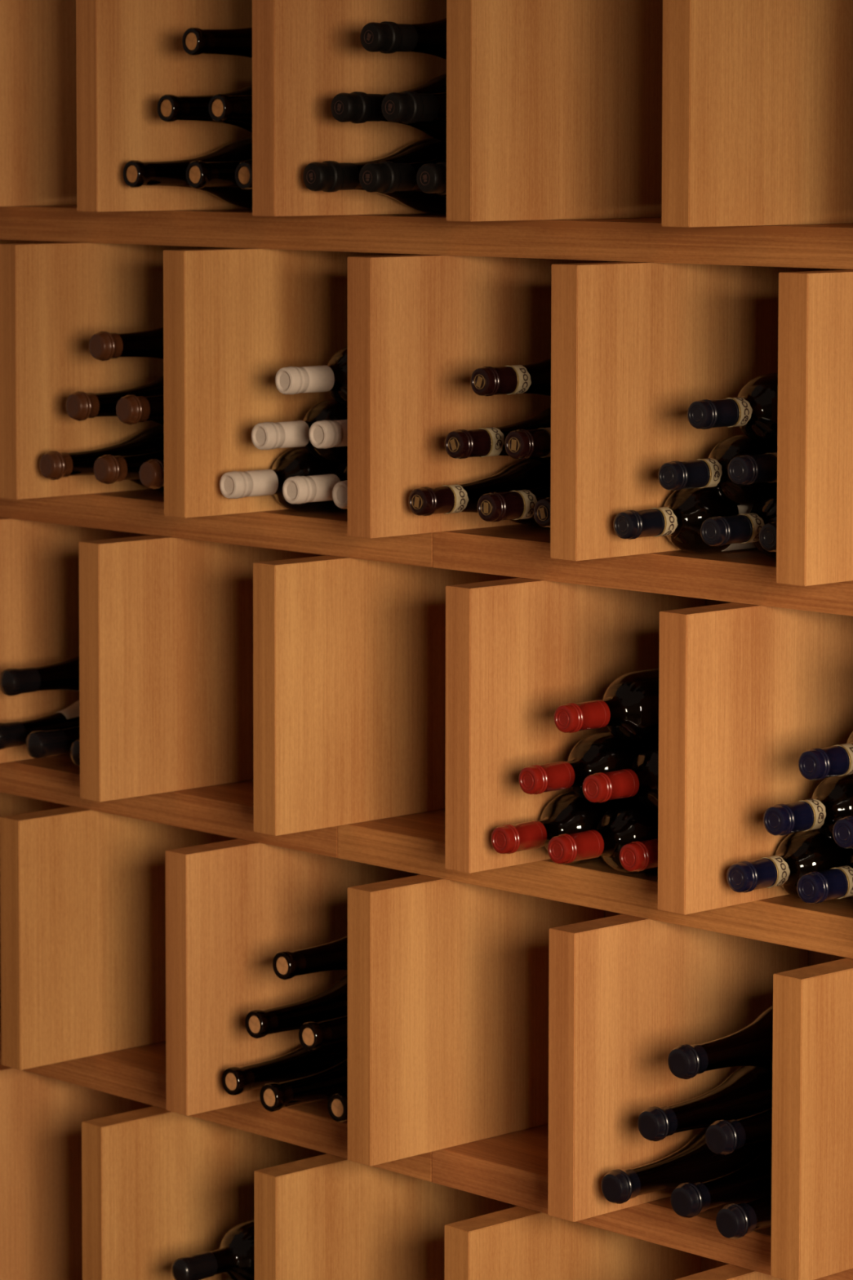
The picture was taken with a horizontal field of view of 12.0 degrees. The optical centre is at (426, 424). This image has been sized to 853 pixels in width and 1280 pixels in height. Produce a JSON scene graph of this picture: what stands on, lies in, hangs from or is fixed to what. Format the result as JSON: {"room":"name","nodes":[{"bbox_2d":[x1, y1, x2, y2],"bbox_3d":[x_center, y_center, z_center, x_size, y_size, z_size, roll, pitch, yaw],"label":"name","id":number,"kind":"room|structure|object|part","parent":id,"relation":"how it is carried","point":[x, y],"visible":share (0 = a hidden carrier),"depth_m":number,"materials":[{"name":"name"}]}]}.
{"room":"wine cellar","nodes":[
{"label":"wine cellar","id":0,"kind":"room"},
{"bbox_3d":[-2.045,1.388,2.581,6.420,0.050,7.450,-4,6,-43],"label":"floor","id":1,"kind":"structure","parent":0,"visible":0},
{"bbox_2d":[0,0,852,1279],"bbox_3d":[0.263,0.151,4.404,0.394,2.153,3.370,-4,6,-43],"label":"wine rack","id":2,"kind":"object","parent":1,"relation":"on","point":[298,730],"visible":0.88,"depth_m":4.59,"materials":[{"name":"brown wood"}]},
{"bbox_2d":[0,699,79,749],"bbox_3d":[-0.438,0.383,5.153,0.298,0.086,0.086,-4,6,-43],"label":"wine bottle","id":3,"kind":"object","parent":2,"relation":"on","point":[12,734],"visible":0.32,"depth_m":5.09,"materials":[{"name":"black glass"}]},
{"bbox_2d":[0,655,79,696],"bbox_3d":[-0.416,0.312,5.108,0.298,0.086,0.086,-4,6,-43],"label":"wine bottle","id":4,"kind":"object","parent":3,"relation":"on","point":[64,675],"visible":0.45,"depth_m":5.03,"materials":[{"name":"black glass"}]},
{"bbox_3d":[-0.414,0.312,5.110,0.293,0.086,0.086,-4,6,-43],"label":"glass","id":5,"kind":"part","parent":4,"relation":"part of","materials":[{"name":"black glass"}]},
{"bbox_3d":[-0.436,0.383,5.154,0.293,0.086,0.086,-4,6,-43],"label":"glass","id":6,"kind":"part","parent":3,"relation":"part of","materials":[{"name":"black glass"}]},
{"bbox_2d":[25,725,79,758],"bbox_3d":[-0.380,0.388,5.087,0.298,0.086,0.086,-4,6,-43],"label":"wine bottle","id":7,"kind":"object","parent":2,"relation":"on","point":[38,744],"visible":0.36,"depth_m":4.99,"materials":[{"name":"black glass"}]},
{"bbox_3d":[-0.378,0.388,5.088,0.293,0.086,0.086,-4,6,-43],"label":"glass","id":8,"kind":"part","parent":7,"relation":"part of","materials":[{"name":"black glass"}]},
{"bbox_2d":[70,738,79,766],"bbox_3d":[-0.320,0.393,5.023,0.298,0.086,0.086,-4,6,-43],"label":"wine bottle","id":9,"kind":"object","parent":2,"relation":"on","point":[75,747],"visible":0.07,"depth_m":4.92,"materials":[{"name":"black glass"}]},
{"bbox_2d":[39,424,164,490],"bbox_3d":[-0.352,0.043,4.989,0.297,0.086,0.086,-4,6,-43],"label":"wine bottle","id":10,"kind":"object","parent":2,"relation":"on","point":[53,465],"visible":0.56,"depth_m":4.92,"materials":[{"name":"black glass"}]},
{"bbox_2d":[65,375,164,425],"bbox_3d":[-0.318,-0.029,4.956,0.297,0.086,0.086,-4,6,-43],"label":"wine bottle","id":11,"kind":"object","parent":10,"relation":"on","point":[79,406],"visible":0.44,"depth_m":4.87,"materials":[{"name":"black glass"}]},
{"bbox_2d":[88,327,163,360],"bbox_3d":[-0.286,-0.100,4.919,0.297,0.086,0.086,-4,6,-43],"label":"wine bottle","id":12,"kind":"object","parent":11,"relation":"on","point":[103,345],"visible":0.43,"depth_m":4.84,"materials":[{"name":"black glass"}]},
{"bbox_3d":[-0.285,-0.101,4.920,0.293,0.086,0.086,-4,6,-43],"label":"glass","id":13,"kind":"part","parent":12,"relation":"part of","materials":[{"name":"black glass"}]},
{"bbox_2d":[93,449,164,484],"bbox_3d":[-0.282,0.047,4.934,0.297,0.086,0.086,-4,6,-43],"label":"wine bottle","id":14,"kind":"object","parent":2,"relation":"on","point":[107,468],"visible":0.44,"depth_m":4.84,"materials":[{"name":"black glass"}]},
{"bbox_2d":[115,395,164,424],"bbox_3d":[-0.252,-0.025,4.897,0.297,0.086,0.086,-4,6,-43],"label":"wine bottle","id":15,"kind":"object","parent":14,"relation":"on","point":[130,409],"visible":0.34,"depth_m":4.80,"materials":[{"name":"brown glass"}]},
{"bbox_3d":[-0.251,-0.025,4.898,0.293,0.086,0.086,-4,6,-43],"label":"glass","id":16,"kind":"part","parent":15,"relation":"part of","materials":[{"name":"black glass"}]},
{"bbox_3d":[-0.281,0.047,4.936,0.293,0.086,0.086,-4,6,-43],"label":"glass","id":17,"kind":"part","parent":14,"relation":"part of","materials":[{"name":"black glass"}]},
{"bbox_2d":[138,458,164,488],"bbox_3d":[-0.223,0.052,4.870,0.297,0.086,0.086,-4,6,-43],"label":"wine bottle","id":18,"kind":"object","parent":2,"relation":"on","point":[151,473],"visible":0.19,"depth_m":4.76,"materials":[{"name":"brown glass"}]},
{"bbox_2d":[123,137,252,208],"bbox_3d":[-0.239,-0.302,4.850,0.297,0.090,0.090,-4,6,-43],"label":"wine bottle","id":19,"kind":"object","parent":2,"relation":"on","point":[136,174],"visible":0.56,"depth_m":4.79,"materials":[{"name":"black glass"}]},
{"bbox_2d":[157,84,252,133],"bbox_3d":[-0.197,-0.377,4.822,0.297,0.090,0.090,-4,6,-43],"label":"wine bottle","id":20,"kind":"object","parent":19,"relation":"on","point":[171,108],"visible":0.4,"depth_m":4.73,"materials":[{"name":"black glass"}]},
{"bbox_2d":[182,26,252,57],"bbox_3d":[-0.166,-0.451,4.783,0.297,0.090,0.090,-4,6,-43],"label":"wine bottle","id":21,"kind":"object","parent":20,"relation":"on","point":[195,41],"visible":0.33,"depth_m":4.70,"materials":[{"name":"black glass"}]},
{"bbox_2d":[186,159,252,188],"bbox_3d":[-0.163,-0.298,4.798,0.297,0.090,0.090,-4,6,-43],"label":"wine bottle","id":22,"kind":"object","parent":2,"relation":"on","point":[199,174],"visible":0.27,"depth_m":4.70,"materials":[{"name":"black glass"}]},
{"bbox_2d":[208,93,252,121],"bbox_3d":[-0.134,-0.372,4.756,0.297,0.090,0.090,-4,6,-43],"label":"wine bottle","id":23,"kind":"object","parent":22,"relation":"on","point":[221,107],"visible":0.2,"depth_m":4.66,"materials":[{"name":"black glass"}]},
{"bbox_2d":[235,161,252,189],"bbox_3d":[-0.102,-0.292,4.729,0.297,0.090,0.090,-4,6,-43],"label":"wine bottle","id":24,"kind":"object","parent":2,"relation":"on","point":[243,171],"visible":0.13,"depth_m":4.63,"materials":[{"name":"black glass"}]},
{"bbox_2d":[219,446,342,511],"bbox_3d":[-0.122,0.063,4.779,0.300,0.077,0.077,-4,6,-43],"label":"wine bottle","id":25,"kind":"object","parent":2,"relation":"on","point":[299,461],"visible":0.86,"depth_m":4.72,"materials":[{"name":"black glass"}]},
{"bbox_2d":[251,398,347,463],"bbox_3d":[-0.083,0.006,4.744,0.300,0.077,0.077,-4,6,-43],"label":"wine bottle","id":26,"kind":"object","parent":25,"relation":"on","point":[265,435],"visible":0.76,"depth_m":4.67,"materials":[{"name":"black glass"}]},
{"bbox_2d":[275,346,347,407],"bbox_3d":[-0.055,-0.057,4.710,0.300,0.077,0.077,-4,6,-43],"label":"wine bottle","id":27,"kind":"object","parent":26,"relation":"on","point":[332,378],"visible":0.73,"depth_m":4.63,"materials":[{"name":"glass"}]},
{"bbox_3d":[-0.053,-0.057,4.712,0.296,0.077,0.077,-4,6,-43],"label":"glass","id":28,"kind":"part","parent":27,"relation":"part of","materials":[{"name":"black glass"}]},
{"bbox_3d":[-0.082,0.006,4.745,0.296,0.077,0.077,-4,6,-43],"label":"glass","id":29,"kind":"part","parent":26,"relation":"part of","materials":[{"name":"black glass"}]},
{"bbox_3d":[-0.120,0.063,4.781,0.296,0.077,0.077,-4,6,-43],"label":"glass","id":30,"kind":"part","parent":25,"relation":"part of","materials":[{"name":"black glass"}]},
{"bbox_2d":[222,1042,347,1095],"bbox_3d":[-0.122,0.760,4.824,0.297,0.088,0.088,-4,6,-43],"label":"wine bottle","id":31,"kind":"object","parent":2,"relation":"on","point":[300,1062],"visible":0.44,"depth_m":4.76,"materials":[{"name":"black glass"}]},
{"bbox_2d":[244,974,347,1038],"bbox_3d":[-0.093,0.687,4.785,0.297,0.088,0.088,-4,6,-43],"label":"wine bottle","id":32,"kind":"object","parent":31,"relation":"on","point":[332,1002],"visible":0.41,"depth_m":4.72,"materials":[{"name":"black glass"}]},
{"bbox_2d":[272,935,347,979],"bbox_3d":[-0.059,0.615,4.749,0.297,0.088,0.088,-4,6,-43],"label":"wine bottle","id":33,"kind":"object","parent":32,"relation":"on","point":[333,955],"visible":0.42,"depth_m":4.67,"materials":[{"name":"black glass"}]},
{"bbox_2d":[259,1057,347,1111],"bbox_3d":[-0.074,0.766,4.746,0.297,0.088,0.088,-4,6,-43],"label":"wine bottle","id":34,"kind":"object","parent":2,"relation":"on","point":[320,1086],"visible":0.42,"depth_m":4.67,"materials":[{"name":"black glass"}]},
{"bbox_2d":[298,1014,347,1050],"bbox_3d":[-0.029,0.692,4.722,0.297,0.088,0.088,-4,6,-43],"label":"wine bottle","id":35,"kind":"object","parent":34,"relation":"on","point":[313,1036],"visible":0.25,"depth_m":4.63,"materials":[{"name":"black glass"}]},
{"bbox_2d":[282,457,347,511],"bbox_3d":[-0.046,0.068,4.715,0.300,0.077,0.077,-4,6,-43],"label":"wine bottle","id":36,"kind":"object","parent":2,"relation":"on","point":[298,490],"visible":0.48,"depth_m":4.62,"materials":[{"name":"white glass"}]},
{"bbox_2d":[309,419,347,448],"bbox_3d":[-0.015,0.004,4.684,0.300,0.077,0.077,-4,6,-43],"label":"wine bottle","id":37,"kind":"object","parent":36,"relation":"on","point":[324,434],"visible":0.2,"depth_m":4.58,"materials":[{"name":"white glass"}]},
{"bbox_3d":[-0.045,0.068,4.717,0.296,0.077,0.077,-4,6,-43],"label":"glass","id":38,"kind":"part","parent":36,"relation":"part of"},
{"bbox_2d":[327,1092,347,1122],"bbox_3d":[0.005,0.769,4.698,0.297,0.088,0.088,-4,6,-43],"label":"wine bottle","id":39,"kind":"object","parent":2,"relation":"on","point":[337,1105],"visible":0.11,"depth_m":4.60,"materials":[{"name":"black glass"}]},
{"bbox_2d":[332,480,347,508],"bbox_3d":[0.012,0.072,4.660,0.300,0.077,0.077,-4,6,-43],"label":"wine bottle","id":40,"kind":"object","parent":2,"relation":"on","point":[340,492],"visible":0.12,"depth_m":4.56,"materials":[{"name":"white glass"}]},
{"bbox_2d":[302,137,446,213],"bbox_3d":[-0.022,-0.284,4.622,0.297,0.090,0.090,-4,6,-43],"label":"wine bottle","id":41,"kind":"object","parent":2,"relation":"on","point":[328,176],"visible":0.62,"depth_m":4.59,"materials":[{"name":"black glass"}]},
{"bbox_2d":[330,73,446,142],"bbox_3d":[0.011,-0.359,4.584,0.297,0.090,0.090,-4,6,-43],"label":"wine bottle","id":42,"kind":"object","parent":41,"relation":"on","point":[356,107],"visible":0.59,"depth_m":4.50,"materials":[{"name":"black glass"}]},
{"bbox_2d":[360,17,446,59],"bbox_3d":[0.044,-0.433,4.546,0.297,0.090,0.090,-4,6,-43],"label":"wine bottle","id":43,"kind":"object","parent":42,"relation":"on","point":[385,37],"visible":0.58,"depth_m":4.47,"materials":[{"name":"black glass"}]},
{"bbox_3d":[0.045,-0.433,4.548,0.293,0.090,0.090,-4,6,-43],"label":"glass","id":44,"kind":"part","parent":43,"relation":"part of","materials":[{"name":"black glass"}]},
{"bbox_3d":[0.012,-0.359,4.585,0.293,0.090,0.090,-4,6,-43],"label":"glass","id":45,"kind":"part","parent":42,"relation":"part of","materials":[{"name":"black glass"}]},
{"bbox_3d":[-0.020,-0.284,4.623,0.293,0.090,0.090,-4,6,-43],"label":"glass","id":46,"kind":"part","parent":41,"relation":"part of","materials":[{"name":"black glass"}]},
{"bbox_2d":[359,155,446,198],"bbox_3d":[0.042,-0.280,4.557,0.297,0.090,0.090,-4,6,-43],"label":"wine bottle","id":47,"kind":"object","parent":2,"relation":"on","point":[384,177],"visible":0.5,"depth_m":4.46,"materials":[{"name":"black glass"}]},
{"bbox_2d":[381,91,446,124],"bbox_3d":[0.067,-0.353,4.512,0.297,0.090,0.090,-4,6,-43],"label":"wine bottle","id":48,"kind":"object","parent":47,"relation":"on","point":[405,107],"visible":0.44,"depth_m":4.42,"materials":[{"name":"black glass"}]},
{"bbox_3d":[0.069,-0.353,4.513,0.293,0.090,0.090,-4,6,-43],"label":"glass","id":49,"kind":"part","parent":48,"relation":"part of","materials":[{"name":"black glass"}]},
{"bbox_3d":[0.044,-0.280,4.558,0.293,0.090,0.090,-4,6,-43],"label":"glass","id":50,"kind":"part","parent":47,"relation":"part of","materials":[{"name":"black glass"}]},
{"bbox_2d":[416,161,446,194],"bbox_3d":[0.106,-0.275,4.491,0.297,0.090,0.090,-4,6,-43],"label":"wine bottle","id":51,"kind":"object","parent":2,"relation":"on","point":[431,178],"visible":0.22,"depth_m":4.39,"materials":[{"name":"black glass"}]},
{"bbox_2d":[408,457,551,526],"bbox_3d":[0.097,0.078,4.547,0.297,0.082,0.082,-4,6,-43],"label":"wine bottle","id":52,"kind":"object","parent":2,"relation":"on","point":[527,473],"visible":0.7,"depth_m":4.49,"materials":[{"name":"black glass"}]},
{"bbox_3d":[0.098,0.078,4.549,0.293,0.082,0.082,-4,6,-43],"label":"glass","id":53,"kind":"part","parent":52,"relation":"part of","materials":[{"name":"black glass"}]},
{"bbox_2d":[477,484,551,521],"bbox_3d":[0.172,0.083,4.481,0.297,0.082,0.082,-4,6,-43],"label":"wine bottle","id":54,"kind":"object","parent":2,"relation":"on","point":[513,504],"visible":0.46,"depth_m":4.39,"materials":[{"name":"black glass"}]},
{"bbox_2d":[444,407,551,466],"bbox_3d":[0.137,0.015,4.511,0.297,0.082,0.082,-4,6,-43],"label":"wine bottle","id":55,"kind":"object","parent":54,"relation":"on","point":[481,442],"visible":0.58,"depth_m":4.43,"materials":[{"name":"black glass"}]},
{"bbox_2d":[471,358,551,395],"bbox_3d":[0.164,-0.054,4.475,0.297,0.082,0.082,-4,6,-43],"label":"wine bottle","id":56,"kind":"object","parent":55,"relation":"on","point":[535,378],"visible":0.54,"depth_m":4.39,"materials":[{"name":"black glass"}]},
{"bbox_3d":[0.166,-0.054,4.476,0.293,0.082,0.082,-4,6,-43],"label":"glass","id":57,"kind":"part","parent":56,"relation":"part of","materials":[{"name":"black glass"}]},
{"bbox_3d":[0.138,0.015,4.513,0.293,0.082,0.082,-4,6,-43],"label":"glass","id":58,"kind":"part","parent":55,"relation":"part of","materials":[{"name":"black glass"}]},
{"bbox_2d":[505,427,551,459],"bbox_3d":[0.201,0.014,4.446,0.297,0.082,0.082,-4,6,-43],"label":"wine bottle","id":59,"kind":"object","parent":54,"relation":"on","point":[521,444],"visible":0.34,"depth_m":4.35,"materials":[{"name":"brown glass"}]},
{"bbox_3d":[0.173,0.083,4.483,0.293,0.082,0.082,-4,6,-43],"label":"glass","id":60,"kind":"part","parent":54,"relation":"part of","materials":[{"name":"black glass"}]},
{"bbox_2d":[533,497,551,527],"bbox_3d":[0.231,0.087,4.422,0.297,0.082,0.082,-4,6,-43],"label":"wine bottle","id":61,"kind":"object","parent":2,"relation":"on","point":[542,509],"visible":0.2,"depth_m":4.32,"materials":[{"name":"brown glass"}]},
{"bbox_2d":[491,790,613,864],"bbox_3d":[0.187,0.439,4.444,0.300,0.081,0.081,-4,6,-43],"label":"wine bottle","id":62,"kind":"object","parent":2,"relation":"on","point":[567,813],"visible":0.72,"depth_m":4.38,"materials":[{"name":"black glass"}]},
{"bbox_3d":[0.189,0.439,4.445,0.296,0.081,0.081,-4,6,-43],"label":"glass","id":63,"kind":"part","parent":62,"relation":"part of","materials":[{"name":"black glass"}]},
{"bbox_2d":[519,730,648,805],"bbox_3d":[0.216,0.372,4.409,0.300,0.081,0.081,-4,6,-43],"label":"wine bottle","id":64,"kind":"object","parent":62,"relation":"on","point":[602,752],"visible":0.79,"depth_m":4.35,"materials":[{"name":"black glass"}]},
{"bbox_2d":[554,667,658,745],"bbox_3d":[0.253,0.304,4.382,0.300,0.081,0.081,-4,6,-43],"label":"wine bottle","id":65,"kind":"object","parent":64,"relation":"on","point":[628,708],"visible":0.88,"depth_m":4.32,"materials":[{"name":"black glass"}]},
{"bbox_3d":[0.254,0.304,4.383,0.296,0.081,0.081,-4,6,-43],"label":"glass","id":66,"kind":"part","parent":65,"relation":"part of","materials":[{"name":"black glass"}]},
{"bbox_3d":[0.218,0.372,4.411,0.296,0.081,0.081,-4,6,-43],"label":"glass","id":67,"kind":"part","parent":64,"relation":"part of","materials":[{"name":"black glass"}]},
{"bbox_2d":[547,798,657,874],"bbox_3d":[0.246,0.443,4.386,0.300,0.081,0.081,-4,6,-43],"label":"wine bottle","id":68,"kind":"object","parent":2,"relation":"on","point":[628,821],"visible":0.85,"depth_m":4.33,"materials":[{"name":"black glass"}]},
{"bbox_2d":[582,740,658,812],"bbox_3d":[0.282,0.376,4.358,0.300,0.081,0.081,-4,6,-43],"label":"wine bottle","id":69,"kind":"object","parent":68,"relation":"on","point":[642,780],"visible":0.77,"depth_m":4.29,"materials":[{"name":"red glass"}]},
{"bbox_3d":[0.284,0.376,4.360,0.296,0.081,0.081,-4,6,-43],"label":"glass","id":70,"kind":"part","parent":69,"relation":"part of","materials":[{"name":"black glass"}]},
{"bbox_3d":[0.248,0.443,4.388,0.296,0.081,0.081,-4,6,-43],"label":"glass","id":71,"kind":"part","parent":68,"relation":"part of","materials":[{"name":"black glass"}]},
{"bbox_3d":[0.399,0.142,4.533,0.018,2.153,3.370,-4,6,-43],"label":"panel","id":72,"kind":"part","parent":2,"relation":"part of","materials":[{"name":"brown wood"}]},
{"bbox_2d":[619,838,657,871],"bbox_3d":[0.320,0.447,4.342,0.300,0.081,0.081,-4,6,-43],"label":"wine bottle","id":73,"kind":"object","parent":2,"relation":"on","point":[637,856],"visible":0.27,"depth_m":4.24,"materials":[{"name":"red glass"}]},
{"bbox_2d":[613,487,756,553],"bbox_3d":[0.313,0.098,4.321,0.300,0.077,0.077,-4,6,-43],"label":"wine bottle","id":74,"kind":"object","parent":2,"relation":"on","point":[681,518],"visible":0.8,"depth_m":4.26,"materials":[{"name":"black glass"}]},
{"bbox_3d":[0.314,0.098,4.323,0.296,0.077,0.077,-4,6,-43],"label":"glass","id":75,"kind":"part","parent":74,"relation":"part of","materials":[{"name":"black glass"}]},
{"bbox_2d":[600,1127,772,1204],"bbox_3d":[0.301,0.796,4.356,0.297,0.086,0.086,-4,6,-43],"label":"wine bottle","id":76,"kind":"object","parent":2,"relation":"on","point":[695,1162],"visible":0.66,"depth_m":4.31,"materials":[{"name":"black glass"}]},
{"bbox_2d":[637,1066,772,1141],"bbox_3d":[0.338,0.725,4.326,0.297,0.086,0.086,-4,6,-43],"label":"wine bottle","id":77,"kind":"object","parent":76,"relation":"on","point":[747,1091],"visible":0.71,"depth_m":4.28,"materials":[{"name":"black glass"}]},
{"bbox_3d":[0.340,0.725,4.327,0.293,0.086,0.086,-4,6,-43],"label":"glass","id":78,"kind":"part","parent":77,"relation":"part of","materials":[{"name":"black glass"}]},
{"bbox_2d":[667,1004,773,1079],"bbox_3d":[0.368,0.654,4.288,0.297,0.086,0.086,-4,6,-43],"label":"wine bottle","id":79,"kind":"object","parent":77,"relation":"on","point":[752,1045],"visible":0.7,"depth_m":4.23,"materials":[{"name":"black glass"}]},
{"bbox_3d":[0.369,0.654,4.290,0.293,0.086,0.086,-4,6,-43],"label":"glass","id":80,"kind":"part","parent":79,"relation":"part of","materials":[{"name":"black glass"}]},
{"bbox_2d":[671,1142,772,1217],"bbox_3d":[0.371,0.800,4.303,0.297,0.086,0.086,-4,6,-43],"label":"wine bottle","id":81,"kind":"object","parent":2,"relation":"on","point":[752,1181],"visible":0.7,"depth_m":4.24,"materials":[{"name":"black glass"}]},
{"bbox_3d":[0.373,0.800,4.304,0.293,0.086,0.086,-4,6,-43],"label":"glass","id":82,"kind":"part","parent":81,"relation":"part of","materials":[{"name":"black glass"}]},
{"bbox_2d":[705,1106,772,1155],"bbox_3d":[0.405,0.729,4.269,0.297,0.086,0.086,-4,6,-43],"label":"wine bottle","id":83,"kind":"object","parent":81,"relation":"on","point":[722,1137],"visible":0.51,"depth_m":4.17,"materials":[{"name":"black glass"}]},
{"bbox_3d":[0.406,0.729,4.270,0.293,0.086,0.086,-4,6,-43],"label":"glass","id":84,"kind":"part","parent":83,"relation":"part of","materials":[{"name":"black glass"}]},
{"bbox_2d":[700,489,777,559],"bbox_3d":[0.399,0.103,4.254,0.300,0.077,0.077,-4,6,-43],"label":"wine bottle","id":85,"kind":"object","parent":2,"relation":"on","point":[742,528],"visible":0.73,"depth_m":4.17,"materials":[{"name":"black glass"}]},
{"bbox_2d":[657,433,777,505],"bbox_3d":[0.357,0.046,4.285,0.300,0.077,0.077,-4,6,-43],"label":"wine bottle","id":86,"kind":"object","parent":85,"relation":"on","point":[712,472],"visible":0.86,"depth_m":4.23,"materials":[{"name":"black glass"}]},
{"bbox_2d":[687,372,777,445],"bbox_3d":[0.386,-0.017,4.253,0.300,0.077,0.077,-4,6,-43],"label":"wine bottle","id":87,"kind":"object","parent":86,"relation":"on","point":[754,410],"visible":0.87,"depth_m":4.19,"materials":[{"name":"black glass"}]},
{"bbox_3d":[0.387,-0.018,4.254,0.296,0.077,0.077,-4,6,-43],"label":"glass","id":88,"kind":"part","parent":87,"relation":"part of","materials":[{"name":"black glass"}]},
{"bbox_3d":[0.359,0.046,4.287,0.296,0.077,0.077,-4,6,-43],"label":"glass","id":89,"kind":"part","parent":86,"relation":"part of","materials":[{"name":"black glass"}]},
{"bbox_2d":[728,452,777,484],"bbox_3d":[0.425,0.039,4.220,0.300,0.077,0.077,-4,6,-43],"label":"wine bottle","id":90,"kind":"object","parent":85,"relation":"on","point":[746,469],"visible":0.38,"depth_m":4.12,"materials":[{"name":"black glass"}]},
{"bbox_3d":[0.401,0.103,4.256,0.296,0.077,0.077,-4,6,-43],"label":"glass","id":91,"kind":"part","parent":85,"relation":"part of","materials":[{"name":"black glass"}]},
{"bbox_2d":[715,1195,771,1239],"bbox_3d":[0.413,0.806,4.221,0.297,0.086,0.086,-4,6,-43],"label":"wine bottle","id":92,"kind":"object","parent":2,"relation":"on","point":[733,1221],"visible":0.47,"depth_m":4.12,"materials":[{"name":"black glass"}]},
{"bbox_3d":[0.414,0.806,4.223,0.293,0.086,0.086,-4,6,-43],"label":"glass","id":93,"kind":"part","parent":92,"relation":"part of","materials":[{"name":"black glass"}]},
{"bbox_2d":[759,521,777,551],"bbox_3d":[0.455,0.107,4.199,0.300,0.077,0.077,-4,6,-43],"label":"wine bottle","id":94,"kind":"object","parent":2,"relation":"on","point":[768,532],"visible":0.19,"depth_m":4.10,"materials":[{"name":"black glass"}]},
{"bbox_2d":[726,829,852,899],"bbox_3d":[0.425,0.456,4.237,0.300,0.078,0.078,-4,6,-43],"label":"wine bottle","id":95,"kind":"object","parent":2,"relation":"on","point":[801,853],"visible":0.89,"depth_m":4.18,"materials":[{"name":"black glass"}]},
{"bbox_2d":[763,773,852,843],"bbox_3d":[0.460,0.395,4.205,0.300,0.078,0.078,-4,6,-43],"label":"wine bottle","id":96,"kind":"object","parent":95,"relation":"on","point":[832,801],"visible":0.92,"depth_m":4.13,"materials":[{"name":"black glass"}]},
{"bbox_2d":[798,731,852,780],"bbox_3d":[0.492,0.335,4.167,0.300,0.078,0.078,-4,6,-43],"label":"wine bottle","id":97,"kind":"object","parent":96,"relation":"on","point":[837,760],"visible":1,"depth_m":4.07,"materials":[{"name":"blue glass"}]},
{"bbox_3d":[0.494,0.335,4.169,0.296,0.078,0.078,-4,6,-43],"label":"glass","id":98,"kind":"part","parent":97,"relation":"part of","materials":[{"name":"black glass"}]},
{"bbox_3d":[0.462,0.395,4.207,0.296,0.078,0.078,-4,6,-43],"label":"glass","id":99,"kind":"part","parent":96,"relation":"part of","materials":[{"name":"black glass"}]},
{"bbox_3d":[0.427,0.456,4.239,0.296,0.078,0.078,-4,6,-43],"label":"glass","id":100,"kind":"part","parent":95,"relation":"part of","materials":[{"name":"black glass"}]},
{"bbox_2d":[796,850,852,903],"bbox_3d":[0.492,0.461,4.180,0.300,0.078,0.078,-4,6,-43],"label":"wine bottle","id":101,"kind":"object","parent":2,"relation":"on","point":[837,882],"visible":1,"depth_m":4.08,"materials":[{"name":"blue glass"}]},
{"bbox_2d":[832,816,852,848],"bbox_3d":[0.525,0.401,4.142,0.300,0.078,0.078,-4,6,-43],"label":"wine bottle","id":102,"kind":"object","parent":101,"relation":"on","point":[842,831],"visible":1,"depth_m":4.04,"materials":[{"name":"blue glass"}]},
{"bbox_3d":[0.494,0.461,4.181,0.296,0.078,0.078,-4,6,-43],"label":"glass","id":103,"kind":"part","parent":101,"relation":"part of","materials":[{"name":"black glass"}]},
{"bbox_3d":[-0.223,1.106,4.981,0.301,0.077,0.077,-4,6,-43],"label":"wine bottle","id":104,"kind":"object","parent":2,"relation":"on","visible":0},
{"bbox_3d":[-0.185,1.055,4.938,0.301,0.077,0.077,-4,6,-43],"label":"wine bottle","id":105,"kind":"object","parent":104,"relation":"on","visible":0},
{"bbox_2d":[171,1219,254,1279],"bbox_3d":[-0.186,0.993,4.878,0.301,0.077,0.077,-4,6,-43],"label":"wine bottle","id":106,"kind":"object","parent":105,"relation":"on","point":[235,1256],"visible":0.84,"depth_m":4.82,"materials":[{"name":"black glass"}]},
{"bbox_3d":[-0.184,0.993,4.879,0.296,0.077,0.077,-4,6,-43],"label":"glass","id":107,"kind":"part","parent":106,"relation":"part of","materials":[{"name":"black glass"}]}
]}

